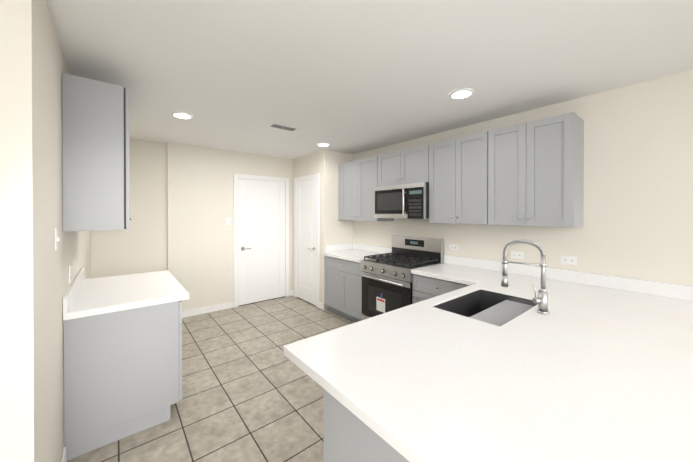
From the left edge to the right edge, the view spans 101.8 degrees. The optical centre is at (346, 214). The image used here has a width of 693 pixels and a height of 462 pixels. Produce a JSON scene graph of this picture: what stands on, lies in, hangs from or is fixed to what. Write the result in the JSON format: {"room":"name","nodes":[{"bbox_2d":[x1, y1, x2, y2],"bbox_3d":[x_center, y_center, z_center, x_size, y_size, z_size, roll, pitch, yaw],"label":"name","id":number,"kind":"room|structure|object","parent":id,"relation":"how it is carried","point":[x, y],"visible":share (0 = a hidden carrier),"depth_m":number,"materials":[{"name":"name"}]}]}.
{"room":"kitchen","nodes":[
{"label":"kitchen","id":0,"kind":"room"},
{"bbox_2d":[0,0,90,461],"bbox_3d":[-2.255,0.243,2.275,0.120,2.460,3.150,0,0,-39],"label":"wall","id":1,"kind":"structure","parent":0,"point":[35,285],"depth_m":1.08,"materials":[{"name":"beige paint"}]},
{"bbox_2d":[54,228,59,249],"bbox_3d":[-1.524,0.127,1.483,0.015,0.115,0.070,0,0,-39],"label":"light switch","id":2,"kind":"object","parent":1,"relation":"attached to","point":[56,239],"visible":1,"depth_m":1.47,"materials":[{"name":"white plastic"}]},
{"bbox_2d":[61,447,65,461],"bbox_3d":[-1.449,1.430,1.394,0.013,0.095,0.722,0,0,-39],"label":"baseboard","id":3,"kind":"structure","parent":1,"relation":"attached to","point":[63,459],"depth_m":1.63,"materials":[{"name":"white wood"}]},
{"bbox_2d":[69,265,71,283],"bbox_3d":[-1.873,0.405,1.909,0.008,0.115,0.070,0,0,-39],"label":"outlet","id":4,"kind":"object","parent":1,"relation":"attached to","point":[70,278],"visible":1,"depth_m":1.90,"materials":[{"name":"white plastic"}]},
{"bbox_2d":[62,73,131,231],"bbox_3d":[-1.832,-0.371,2.119,0.340,0.940,0.900,0,0,-39],"label":"upper cabinet","id":5,"kind":"object","parent":1,"relation":"attached to","point":[95,158],"visible":1,"depth_m":1.75,"materials":[{"name":"grey wood"}]},
{"bbox_2d":[91,138,292,310],"bbox_3d":[-2.134,0.232,4.274,2.830,2.460,0.200,0,0,-39],"label":"wall","id":6,"kind":"structure","parent":0,"point":[181,205],"depth_m":4.01,"materials":[{"name":"beige paint"}]},
{"bbox_2d":[182,302,232,317],"bbox_3d":[-2.120,1.415,4.153,0.870,0.095,0.011,0,0,-39],"label":"baseboard","id":7,"kind":"structure","parent":6,"relation":"attached to","point":[203,310],"depth_m":4.18,"materials":[{"name":"white wood"}]},
{"bbox_2d":[226,217,230,224],"bbox_3d":[-1.837,0.102,4.375,0.070,0.114,0.015,0,0,-39],"label":"light switch","id":8,"kind":"object","parent":6,"relation":"attached to","point":[228,220],"visible":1,"depth_m":4.38,"materials":[{"name":"white plastic"}]},
{"bbox_2d":[234,174,288,306],"bbox_3d":[-1.383,0.407,4.707,0.960,2.105,0.074,0,0,-39],"label":"door","id":9,"kind":"structure","parent":6,"relation":"in","point":[261,240],"depth_m":4.70,"materials":[{"name":"white wood"}]},
{"bbox_2d":[66,295,354,461],"bbox_3d":[-0.485,1.512,0.660,6.400,0.060,8.100,0,0,-39],"label":"floor","id":10,"kind":"structure","parent":0,"point":[251,392],"depth_m":2.27,"materials":[{"name":"tile"}]},
{"bbox_2d":[63,301,181,460],"bbox_3d":[-1.775,1.048,2.296,0.642,0.849,1.070,0,0,-39],"label":"base cabinet","id":11,"kind":"object","parent":10,"relation":"on","point":[122,374],"visible":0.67,"depth_m":1.84,"materials":[{"name":"grey wood"}]},
{"bbox_2d":[63,268,188,320],"bbox_3d":[-1.766,0.553,2.299,0.662,0.140,1.112,0,0,-39],"label":"countertop","id":12,"kind":"structure","parent":11,"relation":"on","point":[83,297],"depth_m":2.06,"materials":[{"name":"white stone"}]},
{"bbox_2d":[293,149,352,309],"bbox_3d":[-0.424,0.229,4.968,0.700,2.460,1.120,0,0,-39],"label":"wall block","id":13,"kind":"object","parent":10,"relation":"on","point":[324,163],"visible":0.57,"depth_m":4.42,"materials":[{"name":"beige paint"}]},
{"bbox_2d":[294,173,319,307],"bbox_3d":[-0.700,0.407,4.693,0.074,2.105,0.800,0,0,-39],"label":"door","id":14,"kind":"structure","parent":13,"relation":"attached to","point":[307,240],"depth_m":4.67,"materials":[{"name":"white wood"}]},
{"bbox_2d":[324,256,361,322],"bbox_3d":[0.163,1.039,4.108,0.637,0.849,0.862,0,0,-39],"label":"base cabinet","id":15,"kind":"object","parent":10,"relation":"on","point":[342,287],"visible":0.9,"depth_m":3.89,"materials":[{"name":"grey wood"}]},
{"bbox_2d":[321,243,391,262],"bbox_3d":[0.147,0.543,4.124,0.638,0.140,0.910,0,0,-39],"label":"countertop","id":16,"kind":"structure","parent":15,"relation":"on","point":[354,252],"depth_m":4.25,"materials":[{"name":"white stone"}]},
{"bbox_2d":[360,235,443,319],"bbox_3d":[0.656,0.879,3.451,0.700,1.175,0.773,0,0,-39],"label":"gas range","id":17,"kind":"object","parent":10,"relation":"on","point":[387,282],"visible":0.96,"depth_m":3.35,"materials":[{"name":"silver metal"}]},
{"bbox_2d":[324,300,533,461],"bbox_3d":[1.056,1.052,1.579,2.443,0.849,1.388,0,0,-39],"label":"base cabinet","id":18,"kind":"object","parent":10,"relation":"on","point":[349,436],"visible":0.02,"depth_m":0.96,"materials":[{"name":"grey wood"}]},
{"bbox_2d":[284,255,692,461],"bbox_3d":[0.866,0.644,1.798,2.458,0.317,2.049,0,0,-39],"label":"countertop","id":19,"kind":"structure","parent":18,"relation":"on","point":[591,367],"depth_m":1.07,"materials":[{"name":"white stone"}]},
{"bbox_2d":[501,239,548,313],"bbox_3d":[1.098,0.368,1.736,0.108,0.434,0.242,0,0,-39],"label":"faucet","id":20,"kind":"object","parent":19,"relation":"on","point":[541,300],"visible":1,"depth_m":1.68,"materials":[{"name":"silver metal"}]},
{"bbox_2d":[413,274,469,303],"bbox_3d":[1.121,1.045,2.929,0.637,0.849,0.620,0,0,-39],"label":"base cabinet","id":21,"kind":"object","parent":10,"relation":"on","point":[425,288],"visible":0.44,"depth_m":2.82,"materials":[{"name":"grey wood"}]},
{"bbox_2d":[45,0,692,158],"bbox_3d":[-0.485,-1.008,0.646,6.400,0.060,8.100,0,0,-39],"label":"ceiling","id":22,"kind":"structure","parent":0,"point":[351,76],"depth_m":1.80,"materials":[{"name":"paint"}]},
{"bbox_2d":[171,112,192,118],"bbox_3d":[-1.636,-0.984,2.804,0.196,0.010,0.196,0,0,-39],"label":"recessed light","id":23,"kind":"object","parent":22,"relation":"in","point":[181,115],"visible":0.92,"depth_m":2.78,"materials":[{"name":"white plastic"}]},
{"bbox_2d":[267,123,299,131],"bbox_3d":[-0.713,-0.987,3.193,0.324,0.007,0.154,0,0,-39],"label":"ceiling vent","id":24,"kind":"object","parent":22,"relation":"in","point":[282,127],"visible":0.98,"depth_m":3.18,"materials":[{"name":"white metal"}]},
{"bbox_2d":[317,143,329,146],"bbox_3d":[-0.327,-0.990,4.001,0.196,0.010,0.196,0,0,-39],"label":"recessed light","id":25,"kind":"object","parent":22,"relation":"in","point":[323,144],"visible":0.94,"depth_m":3.96,"materials":[{"name":"white plastic"}]},
{"bbox_2d":[449,89,473,98],"bbox_3d":[0.938,-0.981,2.298,0.196,0.010,0.196,0,0,-39],"label":"recessed light","id":26,"kind":"object","parent":22,"relation":"in","point":[460,93],"visible":0.98,"depth_m":2.27,"materials":[{"name":"white plastic"}]},
{"bbox_2d":[353,70,692,285],"bbox_3d":[2.299,0.244,2.079,0.120,2.460,6.800,0,0,-39],"label":"wall","id":27,"kind":"structure","parent":0,"point":[638,185],"depth_m":2.20,"materials":[{"name":"beige paint"}]},
{"bbox_2d":[338,156,393,220],"bbox_3d":[0.292,-0.356,4.186,0.328,0.888,0.793,0,0,-39],"label":"upper cabinet","id":28,"kind":"object","parent":27,"relation":"attached to","point":[357,179],"depth_m":4.07,"materials":[{"name":"grey wood"}]},
{"bbox_2d":[378,144,429,186],"bbox_3d":[0.795,-0.582,3.566,0.328,0.428,0.798,0,0,-39],"label":"upper cabinet","id":29,"kind":"object","parent":27,"relation":"attached to","point":[411,165],"depth_m":3.42,"materials":[{"name":"grey wood"}]},
{"bbox_2d":[374,182,428,218],"bbox_3d":[0.749,-0.158,3.531,0.447,0.408,0.790,0,0,-39],"label":"microwave","id":30,"kind":"object","parent":29,"relation":"attached to","point":[406,201],"visible":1,"depth_m":3.33,"materials":[{"name":"silver metal"}]},
{"bbox_2d":[449,244,457,250],"bbox_3d":[1.246,0.383,3.272,0.008,0.070,0.115,0,0,-39],"label":"outlet","id":31,"kind":"object","parent":27,"relation":"attached to","point":[453,247],"visible":1,"depth_m":3.27,"materials":[{"name":"white plastic"}]},
{"bbox_2d":[429,130,493,224],"bbox_3d":[1.272,-0.349,2.981,0.328,0.888,0.709,0,0,-39],"label":"upper cabinet","id":32,"kind":"object","parent":27,"relation":"attached to","point":[461,186],"depth_m":2.85,"materials":[{"name":"grey wood"}]},
{"bbox_2d":[511,251,523,258],"bbox_3d":[1.669,0.396,2.753,0.008,0.070,0.115,0,0,-39],"label":"outlet","id":33,"kind":"object","parent":27,"relation":"attached to","point":[517,255],"visible":1,"depth_m":2.75,"materials":[{"name":"white plastic"}]},
{"bbox_2d":[494,112,583,226],"bbox_3d":[1.639,-0.347,2.529,0.328,0.888,0.704,0,0,-39],"label":"upper cabinet","id":34,"kind":"object","parent":27,"relation":"attached to","point":[530,173],"depth_m":2.33,"materials":[{"name":"grey wood"}]},
{"bbox_2d":[560,255,576,264],"bbox_3d":[1.924,0.394,2.438,0.008,0.070,0.115,0,0,-39],"label":"outlet","id":35,"kind":"object","parent":27,"relation":"attached to","point":[571,260],"visible":1,"depth_m":2.44,"materials":[{"name":"white plastic"}]}
]}

